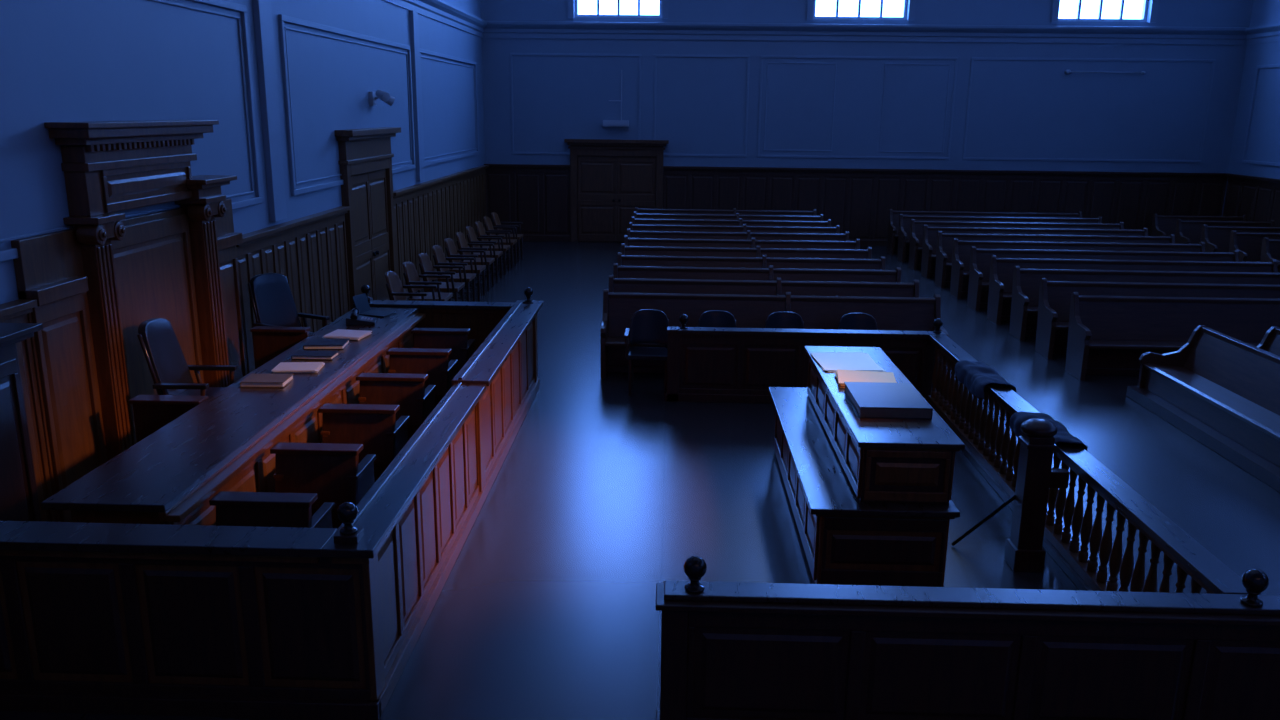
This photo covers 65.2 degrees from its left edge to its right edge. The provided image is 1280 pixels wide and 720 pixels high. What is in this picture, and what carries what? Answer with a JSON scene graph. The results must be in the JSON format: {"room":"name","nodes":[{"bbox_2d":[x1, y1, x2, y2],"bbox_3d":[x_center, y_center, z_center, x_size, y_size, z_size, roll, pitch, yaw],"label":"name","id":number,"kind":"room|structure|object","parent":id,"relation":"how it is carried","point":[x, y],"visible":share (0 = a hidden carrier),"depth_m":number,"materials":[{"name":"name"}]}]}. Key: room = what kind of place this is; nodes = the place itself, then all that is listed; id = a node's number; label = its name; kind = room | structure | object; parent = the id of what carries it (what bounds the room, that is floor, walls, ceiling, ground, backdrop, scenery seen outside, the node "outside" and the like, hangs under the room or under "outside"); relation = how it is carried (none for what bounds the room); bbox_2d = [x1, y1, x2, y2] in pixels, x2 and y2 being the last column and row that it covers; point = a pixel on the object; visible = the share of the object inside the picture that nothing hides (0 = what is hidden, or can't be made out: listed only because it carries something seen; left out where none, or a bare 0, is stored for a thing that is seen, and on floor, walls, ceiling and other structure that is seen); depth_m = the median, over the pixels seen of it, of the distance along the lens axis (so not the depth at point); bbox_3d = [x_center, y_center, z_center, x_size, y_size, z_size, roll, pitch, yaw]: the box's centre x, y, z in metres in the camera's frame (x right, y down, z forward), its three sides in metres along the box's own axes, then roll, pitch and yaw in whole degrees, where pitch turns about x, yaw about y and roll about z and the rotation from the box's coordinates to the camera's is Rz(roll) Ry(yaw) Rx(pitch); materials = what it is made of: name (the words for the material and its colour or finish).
{"room":"courtroom","nodes":[
{"label":"courtroom","id":0,"kind":"room"},
{"bbox_2d":[0,0,484,303],"bbox_3d":[-4.236,-4.347,10.191,0.300,9.600,26.600,1,14,2],"label":"wall","id":1,"kind":"structure","parent":0,"point":[61,60],"depth_m":9.76,"materials":[{"name":"grey paint"}]},
{"bbox_2d":[11,120,246,521],"bbox_3d":[-4.027,-0.514,8.537,0.350,2.970,3.350,1,14,2],"label":"surround","id":2,"kind":"object","parent":1,"relation":"attached to","point":[93,283],"visible":0.86,"depth_m":7.79,"materials":[{"name":"brown wood"}]},
{"bbox_2d":[0,0,478,261],"bbox_3d":[-4.058,-2.927,10.849,0.070,2.830,24.200,1,14,2],"label":"trim","id":3,"kind":"structure","parent":1,"relation":"attached to","point":[262,10],"depth_m":11.10,"materials":[{"name":"paint"}]},
{"bbox_2d":[0,165,488,521],"bbox_3d":[-4.065,-0.541,11.058,0.130,1.800,26.450,1,14,2],"label":"wall paneling","id":4,"kind":"structure","parent":1,"relation":"attached to","point":[310,251],"depth_m":12.57,"materials":[{"name":"brown wood"}]},
{"bbox_2d":[335,127,400,309],"bbox_3d":[-3.882,-1.964,14.693,0.240,2.800,2.440,1,14,2],"label":"door","id":5,"kind":"structure","parent":1,"relation":"in","point":[365,156],"depth_m":14.51,"materials":[{"name":"brown wood"}]},
{"bbox_2d":[369,89,394,105],"bbox_3d":[-3.805,-3.862,14.723,0.323,0.231,0.457,1,14,2],"label":"security camera","id":6,"kind":"object","parent":1,"relation":"attached to","point":[384,96],"visible":1,"depth_m":14.64,"materials":[{"name":"white plastic"}]},
{"bbox_2d":[383,0,486,37],"bbox_3d":[-4.001,-4.406,10.168,0.170,0.370,26.600,1,14,2],"label":"trim","id":7,"kind":"structure","parent":1,"relation":"attached to","point":[442,11],"depth_m":19.16,"materials":[{"name":"paint"}]},
{"bbox_2d":[0,241,1279,719],"bbox_3d":[4.556,0.566,11.129,18.000,0.200,27.200,1,14,2],"label":"floor","id":8,"kind":"structure","parent":0,"point":[602,495],"depth_m":7.97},
{"bbox_2d":[0,323,42,521],"bbox_3d":[-4.005,0.817,5.749,0.320,1.740,1.740,1,14,2],"label":"tall cabinet","id":9,"kind":"object","parent":8,"relation":"on","point":[19,501],"visible":0.61,"depth_m":6.26,"materials":[{"name":"brown wood"}]},
{"bbox_2d":[41,307,425,525],"bbox_3d":[-2.864,0.566,8.444,0.780,0.945,5.720,1,14,2],"label":"desk","id":10,"kind":"object","parent":8,"relation":"on","point":[171,476],"visible":0.45,"depth_m":6.77,"materials":[{"name":"brown wood"}]},
{"bbox_2d":[240,374,293,387],"bbox_3d":[-2.979,0.164,7.996,0.340,0.045,0.260,0,14,-1],"label":"book","id":11,"kind":"object","parent":10,"relation":"on","point":[253,380],"visible":1,"depth_m":7.91,"materials":[{"name":"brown paper"}]},
{"bbox_2d":[271,362,324,372],"bbox_3d":[-2.883,0.064,8.447,0.380,0.024,0.310,0,14,-4],"label":"papers","id":12,"kind":"object","parent":10,"relation":"on","point":[282,367],"visible":1,"depth_m":8.40,"materials":[{"name":"white paper"}]},
{"bbox_2d":[291,350,338,359],"bbox_3d":[-2.871,-0.043,8.849,0.360,0.035,0.200,1,14,2],"label":"book","id":13,"kind":"object","parent":10,"relation":"on","point":[301,354],"visible":1,"depth_m":8.77,"materials":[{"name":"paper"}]},
{"bbox_2d":[303,339,349,349],"bbox_3d":[-2.898,-0.147,9.257,0.360,0.040,0.280,0,14,-4],"label":"book","id":14,"kind":"object","parent":10,"relation":"on","point":[312,344],"visible":1,"depth_m":9.15,"materials":[{"name":"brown leather"}]},
{"bbox_2d":[322,329,371,339],"bbox_3d":[-2.826,-0.242,9.662,0.378,0.029,0.334,2,14,7],"label":"papers","id":15,"kind":"object","parent":10,"relation":"on","point":[339,333],"visible":0.98,"depth_m":9.61,"materials":[{"name":"white paper"}]},
{"bbox_2d":[346,308,376,325],"bbox_3d":[-2.854,-0.445,10.243,0.280,0.140,0.289,-2,14,-10],"label":"desk telephone","id":16,"kind":"object","parent":10,"relation":"on","point":[353,319],"visible":1,"depth_m":10.15,"materials":[{"name":"black plastic"}]},
{"bbox_2d":[352,293,395,317],"bbox_3d":[-2.836,-0.584,10.677,0.374,0.200,0.240,5,15,18],"label":"laptop","id":17,"kind":"object","parent":10,"relation":"on","point":[361,302],"visible":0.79,"depth_m":10.70,"materials":[{"name":"black plastic"}]},
{"bbox_2d":[0,285,542,719],"bbox_3d":[-2.457,0.502,8.249,2.564,1.173,6.592,1,14,2],"label":"box","id":18,"kind":"object","parent":8,"relation":"on","point":[96,618],"visible":0.91,"depth_m":5.20,"materials":[{"name":"brown wood"}]},
{"bbox_2d":[209,491,334,527],"bbox_3d":[-2.248,1.189,6.207,0.600,0.835,0.500,1,14,2],"label":"seat","id":19,"kind":"object","parent":8,"relation":"on","point":[257,509],"visible":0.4,"depth_m":5.95,"materials":[{"name":"brown wood"}]},
{"bbox_2d":[270,442,375,528],"bbox_3d":[-2.218,0.966,7.099,0.600,0.835,0.500,1,14,2],"label":"seat","id":20,"kind":"object","parent":8,"relation":"on","point":[332,471],"visible":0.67,"depth_m":6.85,"materials":[{"name":"brown wood"}]},
{"bbox_2d":[318,403,409,481],"bbox_3d":[-2.188,0.736,8.020,0.600,0.835,0.500,1,14,2],"label":"seat","id":21,"kind":"object","parent":8,"relation":"on","point":[376,427],"visible":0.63,"depth_m":7.77,"materials":[{"name":"brown wood"}]},
{"bbox_2d":[356,373,435,440],"bbox_3d":[-2.158,0.506,8.942,0.600,0.835,0.500,1,14,2],"label":"seat","id":22,"kind":"object","parent":8,"relation":"on","point":[408,391],"visible":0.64,"depth_m":8.69,"materials":[{"name":"brown wood"}]},
{"bbox_2d":[385,271,436,300],"bbox_3d":[-3.053,-0.679,13.336,0.625,0.987,0.632,1,14,2],"label":"wooden armchair","id":23,"kind":"object","parent":8,"relation":"on","point":[394,286],"visible":0.39,"depth_m":13.32,"materials":[{"name":"brown wood"}]},
{"bbox_2d":[386,348,457,406],"bbox_3d":[-2.128,0.276,9.863,0.600,0.835,0.500,1,14,2],"label":"seat","id":24,"kind":"object","parent":8,"relation":"on","point":[434,363],"visible":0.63,"depth_m":9.61,"materials":[{"name":"brown wood"}]},
{"bbox_2d":[402,261,452,300],"bbox_3d":[-3.025,-0.892,14.190,0.625,0.987,0.632,1,14,2],"label":"wooden armchair","id":25,"kind":"object","parent":8,"relation":"on","point":[410,273],"visible":0.64,"depth_m":14.12,"materials":[{"name":"brown wood"}]},
{"bbox_2d":[418,253,464,301],"bbox_3d":[-2.997,-1.105,15.043,0.625,0.987,0.632,1,14,2],"label":"wooden armchair","id":26,"kind":"object","parent":8,"relation":"on","point":[425,264],"visible":0.66,"depth_m":14.96,"materials":[{"name":"brown wood"}]},
{"bbox_2d":[411,328,475,373],"bbox_3d":[-2.098,0.051,10.765,0.600,0.835,0.500,1,14,2],"label":"seat","id":27,"kind":"object","parent":8,"relation":"on","point":[456,339],"visible":0.43,"depth_m":10.51,"materials":[{"name":"brown wood"}]},
{"bbox_2d":[432,245,475,301],"bbox_3d":[-2.969,-1.319,15.896,0.625,0.987,0.632,1,14,2],"label":"wooden armchair","id":28,"kind":"object","parent":8,"relation":"on","point":[439,257],"visible":0.73,"depth_m":15.83,"materials":[{"name":"brown wood"}]},
{"bbox_2d":[444,238,485,299],"bbox_3d":[-2.941,-1.532,16.750,0.625,0.987,0.632,1,14,2],"label":"wooden armchair","id":29,"kind":"object","parent":8,"relation":"on","point":[451,250],"visible":0.77,"depth_m":16.63,"materials":[{"name":"brown wood"}]},
{"bbox_2d":[455,232,494,290],"bbox_3d":[-2.913,-1.745,17.603,0.625,0.987,0.632,1,14,2],"label":"wooden armchair","id":30,"kind":"object","parent":8,"relation":"on","point":[462,244],"visible":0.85,"depth_m":17.51,"materials":[{"name":"brown wood"}]},
{"bbox_2d":[466,226,502,282],"bbox_3d":[-2.885,-1.958,18.456,0.625,0.987,0.632,1,14,2],"label":"wooden armchair","id":31,"kind":"object","parent":8,"relation":"on","point":[471,236],"visible":0.77,"depth_m":18.35,"materials":[{"name":"brown wood"}]},
{"bbox_2d":[475,221,509,274],"bbox_3d":[-2.857,-2.171,19.310,0.625,0.987,0.632,1,14,2],"label":"wooden armchair","id":32,"kind":"object","parent":8,"relation":"on","point":[480,230],"visible":0.7,"depth_m":19.22,"materials":[{"name":"brown wood"}]},
{"bbox_2d":[483,217,516,267],"bbox_3d":[-2.829,-2.384,20.163,0.625,0.987,0.632,1,14,2],"label":"wooden armchair","id":33,"kind":"object","parent":8,"relation":"on","point":[489,227],"visible":0.73,"depth_m":20.07,"materials":[{"name":"brown wood"}]},
{"bbox_2d":[491,212,522,261],"bbox_3d":[-2.801,-2.597,21.016,0.625,0.987,0.632,1,14,2],"label":"wooden armchair","id":34,"kind":"object","parent":8,"relation":"on","point":[496,222],"visible":0.71,"depth_m":20.91,"materials":[{"name":"brown wood"}]},
{"bbox_2d":[624,309,668,394],"bbox_3d":[0.102,-0.091,11.340,0.550,0.882,0.544,1,14,2],"label":"chair","id":35,"kind":"object","parent":8,"relation":"on","point":[648,326],"visible":0.84,"depth_m":11.44,"materials":[{"name":"brown wood"}]},
{"bbox_2d":[698,310,735,327],"bbox_3d":[0.871,-0.077,11.318,0.550,0.882,0.544,1,14,2],"label":"chair","id":36,"kind":"object","parent":8,"relation":"on","point":[712,318],"visible":0.12,"depth_m":11.43,"materials":[{"name":"black leather"}]},
{"bbox_2d":[635,207,815,215],"bbox_3d":[1.908,-2.876,22.330,4.050,0.988,0.598,1,14,2],"label":"pew","id":37,"kind":"object","parent":8,"relation":"on","point":[734,211],"visible":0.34,"depth_m":22.43,"materials":[{"name":"brown wood"}]},
{"bbox_2d":[634,211,822,220],"bbox_3d":[1.874,-2.617,21.292,4.050,0.988,0.598,1,14,2],"label":"pew","id":38,"kind":"object","parent":8,"relation":"on","point":[737,216],"visible":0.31,"depth_m":21.39,"materials":[{"name":"brown wood"}]},
{"bbox_2d":[631,216,830,226],"bbox_3d":[1.840,-2.358,20.255,4.050,0.988,0.598,1,14,2],"label":"pew","id":39,"kind":"object","parent":8,"relation":"on","point":[740,222],"visible":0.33,"depth_m":20.36,"materials":[{"name":"brown wood"}]},
{"bbox_2d":[629,222,839,233],"bbox_3d":[1.806,-2.099,19.217,4.050,0.988,0.598,1,14,2],"label":"pew","id":40,"kind":"object","parent":8,"relation":"on","point":[633,227],"visible":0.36,"depth_m":19.32,"materials":[{"name":"brown wood"}]},
{"bbox_2d":[627,228,848,240],"bbox_3d":[1.772,-1.839,18.180,4.050,0.988,0.598,1,14,2],"label":"pew","id":41,"kind":"object","parent":8,"relation":"on","point":[748,235],"visible":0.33,"depth_m":18.28,"materials":[{"name":"brown wood"}]},
{"bbox_2d":[624,236,859,249],"bbox_3d":[1.738,-1.581,17.142,4.050,0.988,0.598,1,14,2],"label":"pew","id":42,"kind":"object","parent":8,"relation":"on","point":[655,242],"visible":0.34,"depth_m":17.24,"materials":[{"name":"brown wood"}]},
{"bbox_2d":[621,244,871,258],"bbox_3d":[1.704,-1.321,16.104,4.050,0.988,0.598,1,14,2],"label":"pew","id":43,"kind":"object","parent":8,"relation":"on","point":[758,251],"visible":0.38,"depth_m":16.21,"materials":[{"name":"brown wood"}]},
{"bbox_2d":[617,253,884,269],"bbox_3d":[1.670,-1.062,15.067,4.050,0.988,0.598,1,14,2],"label":"pew","id":44,"kind":"object","parent":8,"relation":"on","point":[622,260],"visible":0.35,"depth_m":15.17,"materials":[{"name":"brown wood"}]},
{"bbox_2d":[613,263,900,282],"bbox_3d":[1.636,-0.803,14.029,4.050,0.988,0.598,1,14,2],"label":"pew","id":45,"kind":"object","parent":8,"relation":"on","point":[636,272],"visible":0.29,"depth_m":14.13,"materials":[{"name":"brown wood"}]},
{"bbox_2d":[609,275,918,297],"bbox_3d":[1.602,-0.544,12.991,4.050,0.988,0.598,1,14,2],"label":"pew","id":46,"kind":"object","parent":8,"relation":"on","point":[616,285],"visible":0.27,"depth_m":13.10,"materials":[{"name":"brown wood"}]},
{"bbox_2d":[600,289,948,378],"bbox_3d":[1.568,-0.285,11.954,4.050,0.988,0.598,1,14,2],"label":"pew","id":47,"kind":"object","parent":8,"relation":"on","point":[749,311],"visible":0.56,"depth_m":12.06,"materials":[{"name":"brown wood"}]},
{"bbox_2d":[765,311,803,328],"bbox_3d":[1.641,-0.063,11.296,0.550,0.882,0.544,1,14,2],"label":"chair","id":48,"kind":"object","parent":8,"relation":"on","point":[782,319],"visible":0.18,"depth_m":11.41,"materials":[{"name":"black leather"}]},
{"bbox_2d":[665,314,946,402],"bbox_3d":[1.778,-0.004,10.892,3.000,0.963,0.180,1,14,2],"label":"partition panel","id":49,"kind":"object","parent":8,"relation":"on","point":[705,364],"visible":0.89,"depth_m":10.84,"materials":[{"name":"brown wood"}]},
{"bbox_2d":[838,313,876,329],"bbox_3d":[2.470,-0.048,11.273,0.550,0.882,0.544,1,14,2],"label":"chair","id":50,"kind":"object","parent":8,"relation":"on","point":[849,321],"visible":0.17,"depth_m":11.39,"materials":[{"name":"black leather"}]},
{"bbox_2d":[769,346,964,586],"bbox_3d":[1.636,0.700,7.902,0.970,1.045,2.950,1,14,2],"label":"table","id":51,"kind":"object","parent":8,"relation":"on","point":[871,503],"visible":0.88,"depth_m":6.62,"materials":[{"name":"brown wood"}]},
{"bbox_2d":[810,352,885,371],"bbox_3d":[1.747,0.016,8.452,0.516,0.014,0.658,0,14,-1],"label":"paper stack","id":52,"kind":"object","parent":51,"relation":"on","point":[828,361],"visible":0.93,"depth_m":8.44,"materials":[{"name":"white paper"}]},
{"bbox_2d":[834,370,896,388],"bbox_3d":[1.774,0.157,7.838,0.467,0.039,0.454,2,14,6],"label":"paper stack","id":53,"kind":"object","parent":51,"relation":"on","point":[842,376],"visible":0.75,"depth_m":7.86,"materials":[{"name":"beige paper"}]},
{"bbox_2d":[844,382,932,418],"bbox_3d":[1.780,0.288,7.232,0.500,0.080,0.660,1,14,2],"label":"book","id":54,"kind":"object","parent":51,"relation":"on","point":[868,399],"visible":1,"depth_m":7.08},
{"bbox_2d":[655,556,1279,719],"bbox_3d":[3.094,1.490,4.911,6.040,0.994,0.240,1,14,2],"label":"partition panel","id":55,"kind":"object","parent":8,"relation":"on","point":[730,650],"visible":1,"depth_m":4.89,"materials":[{"name":"brown wood"}]},
{"bbox_2d":[887,209,1081,254],"bbox_3d":[7.790,-2.847,22.474,4.300,0.988,0.598,1,14,2],"label":"pew","id":56,"kind":"object","parent":8,"relation":"on","point":[893,223],"visible":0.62,"depth_m":22.58,"materials":[{"name":"brown wood"}]},
{"bbox_2d":[897,214,1101,261],"bbox_3d":[7.756,-2.588,21.437,4.300,0.988,0.598,1,14,2],"label":"pew","id":57,"kind":"object","parent":8,"relation":"on","point":[904,221],"visible":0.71,"depth_m":21.54,"materials":[{"name":"brown wood"}]},
{"bbox_2d":[952,418,1069,571],"bbox_3d":[2.592,0.916,7.004,0.734,1.080,0.268,7,15,23],"label":"newel post","id":58,"kind":"object","parent":8,"relation":"on","point":[1024,551],"visible":1,"depth_m":6.89,"materials":[{"name":"brown wood"}]},
{"bbox_2d":[908,219,1123,269],"bbox_3d":[7.722,-2.329,20.399,4.300,0.988,0.598,1,14,2],"label":"pew","id":59,"kind":"object","parent":8,"relation":"on","point":[916,227],"visible":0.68,"depth_m":20.51,"materials":[{"name":"brown wood"}]},
{"bbox_2d":[921,225,1147,278],"bbox_3d":[7.688,-2.070,19.362,4.300,0.988,0.598,1,14,2],"label":"pew","id":60,"kind":"object","parent":8,"relation":"on","point":[929,245],"visible":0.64,"depth_m":19.47,"materials":[{"name":"brown wood"}]},
{"bbox_2d":[934,231,1174,287],"bbox_3d":[7.654,-1.811,18.324,4.300,0.988,0.598,1,14,2],"label":"pew","id":61,"kind":"object","parent":8,"relation":"on","point":[943,267],"visible":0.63,"depth_m":18.43,"materials":[{"name":"brown wood"}]},
{"bbox_2d":[950,238,1204,298],"bbox_3d":[7.620,-1.552,17.286,4.300,0.988,0.598,1,14,2],"label":"pew","id":62,"kind":"object","parent":8,"relation":"on","point":[961,250],"visible":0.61,"depth_m":17.39,"materials":[{"name":"brown wood"}]},
{"bbox_2d":[927,335,1247,594],"bbox_3d":[3.080,0.838,7.904,0.180,0.805,5.940,1,14,2],"label":"balustrade","id":63,"kind":"object","parent":8,"relation":"on","point":[980,432],"visible":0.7,"depth_m":6.83,"materials":[{"name":"brown wood"}]},
{"bbox_2d":[954,360,1015,398],"bbox_3d":[3.126,0.179,9.070,0.345,0.198,0.907,1,14,2],"label":"jacket","id":64,"kind":"object","parent":63,"relation":"on","point":[974,375],"visible":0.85,"depth_m":9.04,"materials":[{"name":"fabric"}]},
{"bbox_2d":[1010,411,1087,450],"bbox_3d":[3.077,0.575,7.519,0.344,0.220,0.860,1,14,2],"label":"jacket","id":65,"kind":"object","parent":63,"relation":"on","point":[1062,435],"visible":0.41,"depth_m":7.66,"materials":[{"name":"fabric"}]},
{"bbox_2d":[967,246,1238,310],"bbox_3d":[7.586,-1.293,16.249,4.300,0.988,0.598,1,14,2],"label":"pew","id":66,"kind":"object","parent":8,"relation":"on","point":[979,271],"visible":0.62,"depth_m":16.36,"materials":[{"name":"brown wood"}]},
{"bbox_2d":[987,255,1277,324],"bbox_3d":[7.552,-1.034,15.211,4.300,0.988,0.598,1,14,2],"label":"pew","id":67,"kind":"object","parent":8,"relation":"on","point":[1001,269],"visible":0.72,"depth_m":15.32,"materials":[{"name":"brown wood"}]},
{"bbox_2d":[1009,266,1279,340],"bbox_3d":[7.518,-0.775,14.174,4.300,0.988,0.598,1,14,2],"label":"pew","id":68,"kind":"object","parent":8,"relation":"on","point":[1026,282],"visible":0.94,"depth_m":14.29,"materials":[{"name":"brown wood"}]},
{"bbox_2d":[1035,278,1279,358],"bbox_3d":[7.484,-0.516,13.136,4.300,0.988,0.598,1,14,2],"label":"pew","id":69,"kind":"object","parent":8,"relation":"on","point":[1054,296],"visible":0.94,"depth_m":13.26,"materials":[{"name":"brown wood"}]},
{"bbox_2d":[1065,292,1279,380],"bbox_3d":[7.450,-0.257,12.098,4.300,0.988,0.598,1,14,2],"label":"pew","id":70,"kind":"object","parent":8,"relation":"on","point":[1108,335],"visible":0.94,"depth_m":12.24,"materials":[{"name":"brown wood"}]},
{"bbox_2d":[1151,213,1245,235],"bbox_3d":[12.430,-2.705,22.110,2.000,0.988,0.598,1,14,2],"label":"pew","id":71,"kind":"object","parent":8,"relation":"on","point":[1162,225],"visible":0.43,"depth_m":22.22,"materials":[{"name":"brown wood"}]},
{"bbox_2d":[1126,325,1279,491],"bbox_3d":[5.864,0.522,9.219,0.779,0.840,4.260,1,14,2],"label":"bench","id":72,"kind":"object","parent":8,"relation":"on","point":[1221,390],"visible":1,"depth_m":10.08,"materials":[{"name":"brown wood"}]},
{"bbox_2d":[1175,218,1274,243],"bbox_3d":[12.396,-2.446,21.073,2.000,0.988,0.598,1,14,2],"label":"pew","id":73,"kind":"object","parent":8,"relation":"on","point":[1186,232],"visible":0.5,"depth_m":21.18,"materials":[{"name":"brown wood"}]},
{"bbox_2d":[1201,224,1279,251],"bbox_3d":[12.362,-2.187,20.035,2.000,0.988,0.598,1,14,2],"label":"pew","id":74,"kind":"object","parent":8,"relation":"on","point":[1215,238],"visible":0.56,"depth_m":20.15,"materials":[{"name":"brown wood"}]},
{"bbox_2d":[1229,230,1279,261],"bbox_3d":[12.328,-1.928,18.998,2.000,0.988,0.598,1,14,2],"label":"pew","id":75,"kind":"object","parent":8,"relation":"on","point":[1249,245],"visible":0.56,"depth_m":19.13,"materials":[{"name":"brown wood"}]},
{"bbox_2d":[1256,327,1279,355],"bbox_3d":[6.663,0.537,9.197,0.779,0.840,4.260,1,14,2],"label":"bench","id":76,"kind":"object","parent":8,"relation":"on","point":[1270,342],"visible":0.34,"depth_m":11.07,"materials":[{"name":"brown wood"}]},
{"bbox_2d":[1260,237,1279,272],"bbox_3d":[12.294,-1.669,17.960,2.000,0.988,0.598,1,14,2],"label":"pew","id":77,"kind":"object","parent":8,"relation":"on","point":[1270,250],"visible":0.46,"depth_m":18.10,"materials":[{"name":"brown wood"}]},
{"bbox_3d":[-3.504,0.892,8.484,0.650,0.280,5.800,1,14,2],"label":"platform","id":78,"kind":"object","parent":8,"relation":"on","visible":0},
{"bbox_2d":[128,395,208,442],"bbox_3d":[-3.567,0.612,7.643,0.540,0.670,0.160,1,14,2],"label":"divider","id":79,"kind":"object","parent":78,"relation":"on","point":[151,412],"visible":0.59,"depth_m":7.56,"materials":[{"name":"brown wood"}]},
{"bbox_2d":[137,318,237,397],"bbox_3d":[-3.662,0.239,8.158,0.626,1.139,0.640,1,14,0],"label":"desk chair","id":80,"kind":"object","parent":78,"relation":"on","point":[169,369],"visible":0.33,"depth_m":8.11,"materials":[{"name":"black leather"}]},
{"bbox_2d":[250,326,309,368],"bbox_3d":[-3.496,0.043,9.798,0.540,0.730,0.140,1,14,2],"label":"divider","id":81,"kind":"object","parent":78,"relation":"on","point":[269,342],"visible":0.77,"depth_m":9.71,"materials":[{"name":"brown wood"}]},
{"bbox_2d":[247,273,329,335],"bbox_3d":[-3.623,-0.299,10.312,0.626,1.139,0.640,8,16,27],"label":"desk chair","id":82,"kind":"object","parent":78,"relation":"on","point":[272,300],"visible":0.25,"depth_m":10.35,"materials":[{"name":"black leather"}]},
{"bbox_2d":[480,0,1252,172],"bbox_3d":[5.037,-7.449,23.008,17.400,9.600,0.350,1,14,2],"label":"wall","id":83,"kind":"structure","parent":0,"point":[1018,108],"depth_m":23.14,"materials":[{"name":"grey paint"}]},
{"bbox_2d":[603,70,628,126],"bbox_3d":[-0.554,-6.085,23.243,0.600,1.280,0.210,1,14,2],"label":"exit sign","id":84,"kind":"object","parent":83,"relation":"attached to","point":[616,123],"visible":1,"depth_m":23.28,"materials":[{"name":"white plastic"}]},
{"bbox_2d":[564,139,668,241],"bbox_3d":[-0.558,-3.995,23.749,2.440,2.420,0.240,1,14,2],"label":"door","id":85,"kind":"structure","parent":83,"relation":"in","point":[609,178],"depth_m":23.77,"materials":[{"name":"brown wood"}]},
{"bbox_2d":[568,0,668,18],"bbox_3d":[-0.478,-9.750,22.547,2.300,3.910,0.340,1,14,2],"label":"window","id":86,"kind":"structure","parent":83,"relation":"in","point":[583,8],"depth_m":23.08,"materials":[{"name":"glass"}]},
{"bbox_2d":[484,164,1227,245],"bbox_3d":[4.987,-3.618,23.719,17.400,1.820,0.130,1,14,2],"label":"wall paneling","id":87,"kind":"structure","parent":83,"relation":"attached to","point":[859,201],"depth_m":23.63,"materials":[{"name":"brown wood"}]},
{"bbox_2d":[807,0,915,20],"bbox_3d":[5.034,-9.651,22.392,2.430,3.910,0.340,1,14,2],"label":"window","id":88,"kind":"structure","parent":83,"relation":"in","point":[816,9],"depth_m":22.91,"materials":[{"name":"glass"}]},
{"bbox_2d":[510,53,1215,162],"bbox_3d":[5.014,-5.852,23.216,16.100,2.300,0.022,1,14,2],"label":"trim","id":89,"kind":"structure","parent":83,"relation":"attached to","point":[511,54],"depth_m":23.17,"materials":[{"name":"paint"}]},
{"bbox_2d":[482,21,1246,44],"bbox_3d":[5.029,-7.449,22.740,17.400,0.370,0.170,1,14,2],"label":"trim","id":90,"kind":"structure","parent":83,"relation":"attached to","point":[493,29],"depth_m":22.74,"materials":[{"name":"paint"}]},
{"bbox_2d":[1051,0,1158,22],"bbox_3d":[10.481,-9.552,22.238,2.330,3.910,0.340,1,14,2],"label":"window","id":91,"kind":"structure","parent":83,"relation":"in","point":[1062,10],"depth_m":22.75,"materials":[{"name":"glass"}]},
{"bbox_2d":[1222,0,1279,214],"bbox_3d":[13.479,-4.027,9.690,0.350,9.600,26.600,1,14,2],"label":"wall","id":92,"kind":"structure","parent":0,"point":[1264,135],"depth_m":22.06,"materials":[{"name":"grey paint"}]},
{"bbox_2d":[1222,173,1279,226],"bbox_3d":[13.195,-0.239,10.568,0.130,1.820,26.450,1,14,2],"label":"trim","id":93,"kind":"structure","parent":92,"relation":"attached to","point":[1257,198],"depth_m":22.17,"materials":[{"name":"brown wood"}]},
{"bbox_2d":[1242,64,1279,165],"bbox_3d":[13.288,-2.590,10.777,0.040,2.120,24.000,1,14,2],"label":"trim","id":94,"kind":"structure","parent":92,"relation":"attached to","point":[1258,67],"depth_m":22.25,"materials":[{"name":"paint"}]},
{"bbox_2d":[1245,23,1279,44],"bbox_3d":[13.220,-4.095,9.682,0.170,0.370,26.600,1,14,2],"label":"trim","id":95,"kind":"structure","parent":92,"relation":"attached to","point":[1270,32],"depth_m":21.85,"materials":[{"name":"paint"}]}
]}

